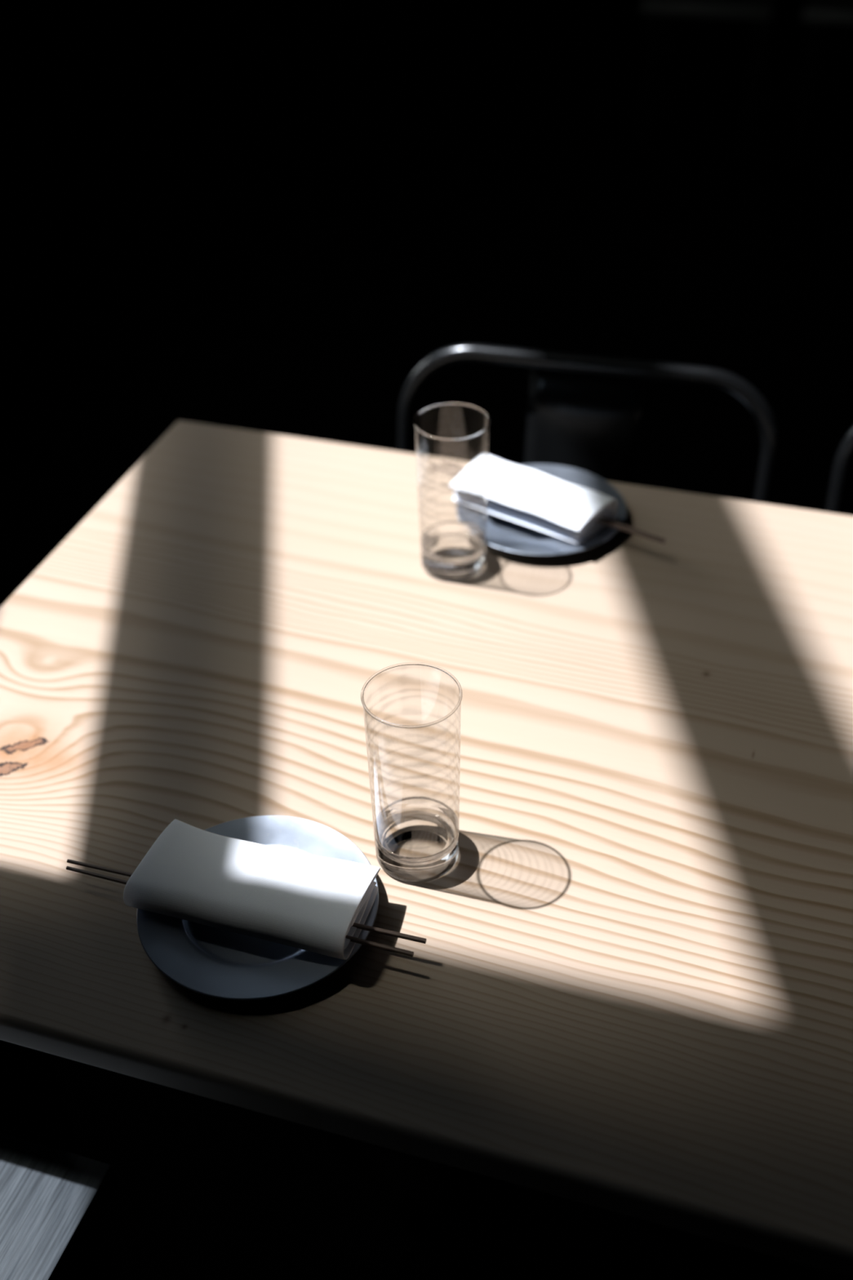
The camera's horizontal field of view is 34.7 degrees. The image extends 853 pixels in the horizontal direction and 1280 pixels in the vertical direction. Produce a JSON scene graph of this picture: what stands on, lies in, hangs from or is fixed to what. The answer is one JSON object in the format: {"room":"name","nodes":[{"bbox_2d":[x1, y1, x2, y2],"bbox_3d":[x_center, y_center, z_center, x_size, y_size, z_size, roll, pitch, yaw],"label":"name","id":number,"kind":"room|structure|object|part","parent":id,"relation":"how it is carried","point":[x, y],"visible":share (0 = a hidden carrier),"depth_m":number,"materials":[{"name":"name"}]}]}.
{"room":"restaurant","nodes":[
{"label":"restaurant","id":0,"kind":"room"},
{"bbox_2d":[0,0,131,398],"bbox_3d":[-0.997,-1.942,1.494,0.030,4.200,8.100,-4,38,-3],"label":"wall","id":1,"kind":"structure","parent":0,"point":[58,58],"depth_m":3.79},
{"bbox_2d":[128,0,515,17],"bbox_3d":[1.134,-4.595,4.882,5.030,4.200,0.100,-4,38,-3],"label":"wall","id":2,"kind":"structure","parent":0,"point":[139,8],"depth_m":5.99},
{"bbox_2d":[0,0,852,1279],"bbox_3d":[1.539,-0.411,2.942,5.030,0.100,8.100,-4,38,-3],"label":"floor","id":3,"kind":"structure","parent":0,"point":[271,220],"depth_m":3.54,"materials":[{"name":"black"}]},
{"bbox_2d":[0,1131,117,1279],"bbox_3d":[-0.460,0.669,1.054,0.394,0.568,0.362,10,39,15],"label":"stool","id":4,"kind":"object","parent":3,"relation":"on","point":[53,1201],"visible":1,"depth_m":0.95,"materials":[{"name":"grey wood"}]},
{"bbox_3d":[-0.264,0.611,1.147,0.032,0.538,0.032,10,39,15],"label":"leg","id":5,"kind":"part","parent":4,"relation":"part of","materials":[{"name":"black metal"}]},
{"bbox_2d":[0,421,852,1279],"bbox_3d":[0.684,0.464,1.131,2.217,0.750,0.740,10,39,15],"label":"dining table","id":6,"kind":"object","parent":3,"relation":"on","point":[628,991],"visible":0.74,"depth_m":0.99,"materials":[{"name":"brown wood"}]},
{"bbox_3d":[-0.352,0.449,1.208,0.060,0.724,0.060,10,39,15],"label":"leg","id":7,"kind":"part","parent":6,"relation":"part of","materials":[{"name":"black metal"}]},
{"bbox_2d":[136,815,378,999],"bbox_3d":[-0.111,0.177,0.905,0.159,0.013,0.159,10,39,15],"label":"plate","id":8,"kind":"object","parent":6,"relation":"on","point":[201,958],"visible":0.48,"depth_m":0.88,"materials":[{"name":"ceramic"}]},
{"bbox_2d":[123,818,380,959],"bbox_3d":[-0.113,0.161,0.893,0.154,0.026,0.072,10,39,15],"label":"folded napkin","id":9,"kind":"object","parent":8,"relation":"on","point":[311,903],"visible":1,"depth_m":0.88,"materials":[{"name":"white fabric"}]},
{"bbox_2d":[66,866,413,956],"bbox_3d":[-0.125,0.175,0.888,0.246,0.003,0.003,10,39,15],"label":"chopstick","id":10,"kind":"object","parent":9,"relation":"in","point":[371,944],"visible":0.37,"depth_m":0.86,"materials":[{"name":"brown wood"}]},
{"bbox_2d":[66,858,426,943],"bbox_3d":[-0.121,0.170,0.894,0.253,0.003,0.003,9,39,14],"label":"chopstick","id":11,"kind":"object","parent":9,"relation":"in","point":[391,933],"visible":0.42,"depth_m":0.87,"materials":[{"name":"brown wood"}]},
{"bbox_2d":[360,662,462,882],"bbox_3d":[-0.008,0.091,0.906,0.064,0.145,0.064,-15,40,-17],"label":"drinking glass","id":12,"kind":"object","parent":6,"relation":"on","point":[417,814],"visible":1,"depth_m":0.94,"materials":[{"name":"clear glass"}]},
{"bbox_2d":[413,403,490,580],"bbox_3d":[0.023,-0.126,1.188,0.064,0.145,0.064,25,45,31],"label":"drinking glass","id":13,"kind":"object","parent":6,"relation":"on","point":[453,550],"visible":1,"depth_m":1.22,"materials":[{"name":"clear glass"}]},
{"bbox_2d":[456,464,626,555],"bbox_3d":[0.108,-0.119,1.285,0.159,0.013,0.159,10,39,15],"label":"plate","id":14,"kind":"object","parent":6,"relation":"on","point":[502,533],"visible":0.48,"depth_m":1.26,"materials":[{"name":"ceramic"}]},
{"bbox_2d":[448,453,617,543],"bbox_3d":[0.099,-0.132,1.269,0.144,0.025,0.066,23,44,28],"label":"folded napkin","id":15,"kind":"object","parent":14,"relation":"on","point":[535,500],"visible":1,"depth_m":1.26,"materials":[{"name":"white fabric"}]},
{"bbox_2d":[430,464,665,543],"bbox_3d":[0.108,-0.128,1.275,0.253,0.003,0.003,22,43,28],"label":"chopstick","id":16,"kind":"object","parent":15,"relation":"in","point":[433,466],"visible":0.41,"depth_m":1.24,"materials":[{"name":"brown wood"}]},
{"bbox_2d":[440,460,666,541],"bbox_3d":[0.114,-0.132,1.280,0.246,0.003,0.003,23,44,29],"label":"chopstick","id":17,"kind":"object","parent":15,"relation":"in","point":[444,463],"visible":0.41,"depth_m":1.24,"materials":[{"name":"brown wood"}]},
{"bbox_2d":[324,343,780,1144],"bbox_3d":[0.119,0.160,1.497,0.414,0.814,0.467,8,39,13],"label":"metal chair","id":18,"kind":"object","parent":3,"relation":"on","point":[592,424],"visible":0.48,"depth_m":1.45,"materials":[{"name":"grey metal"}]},
{"bbox_3d":[-0.099,0.406,1.497,0.064,0.432,0.033,-23,42,-25],"label":"leg","id":19,"kind":"part","parent":18,"relation":"part of","materials":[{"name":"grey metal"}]},
{"bbox_3d":[0.164,-0.126,1.508,0.411,0.374,0.088,8,39,13],"label":"frame","id":20,"kind":"part","parent":18,"relation":"part of","materials":[{"name":"grey metal"}]},
{"bbox_2d":[637,0,779,159],"bbox_3d":[0.897,-1.827,4.360,0.390,0.450,0.380,10,39,15],"label":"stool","id":21,"kind":"object","parent":3,"relation":"on","point":[763,11],"visible":1,"depth_m":4.24,"materials":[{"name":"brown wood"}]},
{"bbox_3d":[0.697,-1.752,4.294,0.032,0.420,0.032,10,39,15],"label":"leg","id":22,"kind":"part","parent":21,"relation":"part of","materials":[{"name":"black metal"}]},
{"bbox_3d":[0.792,-1.933,4.527,0.032,0.420,0.032,10,39,15],"label":"leg","id":23,"kind":"part","parent":21,"relation":"part of","materials":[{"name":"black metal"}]},
{"bbox_3d":[0.892,-1.993,4.233,0.390,0.030,0.380,10,39,15],"label":"seat","id":24,"kind":"part","parent":21,"relation":"part of","materials":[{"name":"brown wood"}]},
{"bbox_3d":[1.002,-1.697,4.212,0.032,0.420,0.032,10,39,15],"label":"leg","id":25,"kind":"part","parent":21,"relation":"part of","materials":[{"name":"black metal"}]},
{"bbox_3d":[1.097,-1.879,4.445,0.032,0.420,0.032,10,39,15],"label":"leg","id":26,"kind":"part","parent":21,"relation":"part of","materials":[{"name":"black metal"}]},
{"bbox_2d":[723,426,852,1248],"bbox_3d":[0.565,0.233,1.387,0.414,0.814,0.467,8,39,13],"label":"metal chair","id":27,"kind":"object","parent":3,"relation":"on","point":[842,466],"visible":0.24,"depth_m":1.39,"materials":[{"name":"grey metal"}]},
{"bbox_3d":[0.346,0.479,1.386,0.064,0.432,0.033,-23,42,-25],"label":"leg","id":28,"kind":"part","parent":27,"relation":"part of","materials":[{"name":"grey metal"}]},
{"bbox_3d":[0.610,-0.053,1.397,0.411,0.374,0.088,8,39,13],"label":"frame","id":29,"kind":"part","parent":27,"relation":"part of","materials":[{"name":"grey metal"}]},
{"bbox_2d":[789,0,852,164],"bbox_3d":[1.355,-1.745,4.238,0.390,0.450,0.380,10,39,15],"label":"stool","id":30,"kind":"object","parent":3,"relation":"on","point":[817,13],"visible":1,"depth_m":4.11,"materials":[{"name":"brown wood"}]},
{"bbox_3d":[1.155,-1.670,4.171,0.032,0.420,0.032,10,39,15],"label":"leg","id":31,"kind":"part","parent":30,"relation":"part of","materials":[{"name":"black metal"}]},
{"bbox_3d":[1.250,-1.851,4.404,0.032,0.420,0.032,10,39,15],"label":"leg","id":32,"kind":"part","parent":30,"relation":"part of","materials":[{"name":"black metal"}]},
{"bbox_3d":[1.350,-1.912,4.110,0.390,0.030,0.380,10,39,15],"label":"seat","id":33,"kind":"part","parent":30,"relation":"part of","materials":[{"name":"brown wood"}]}
]}

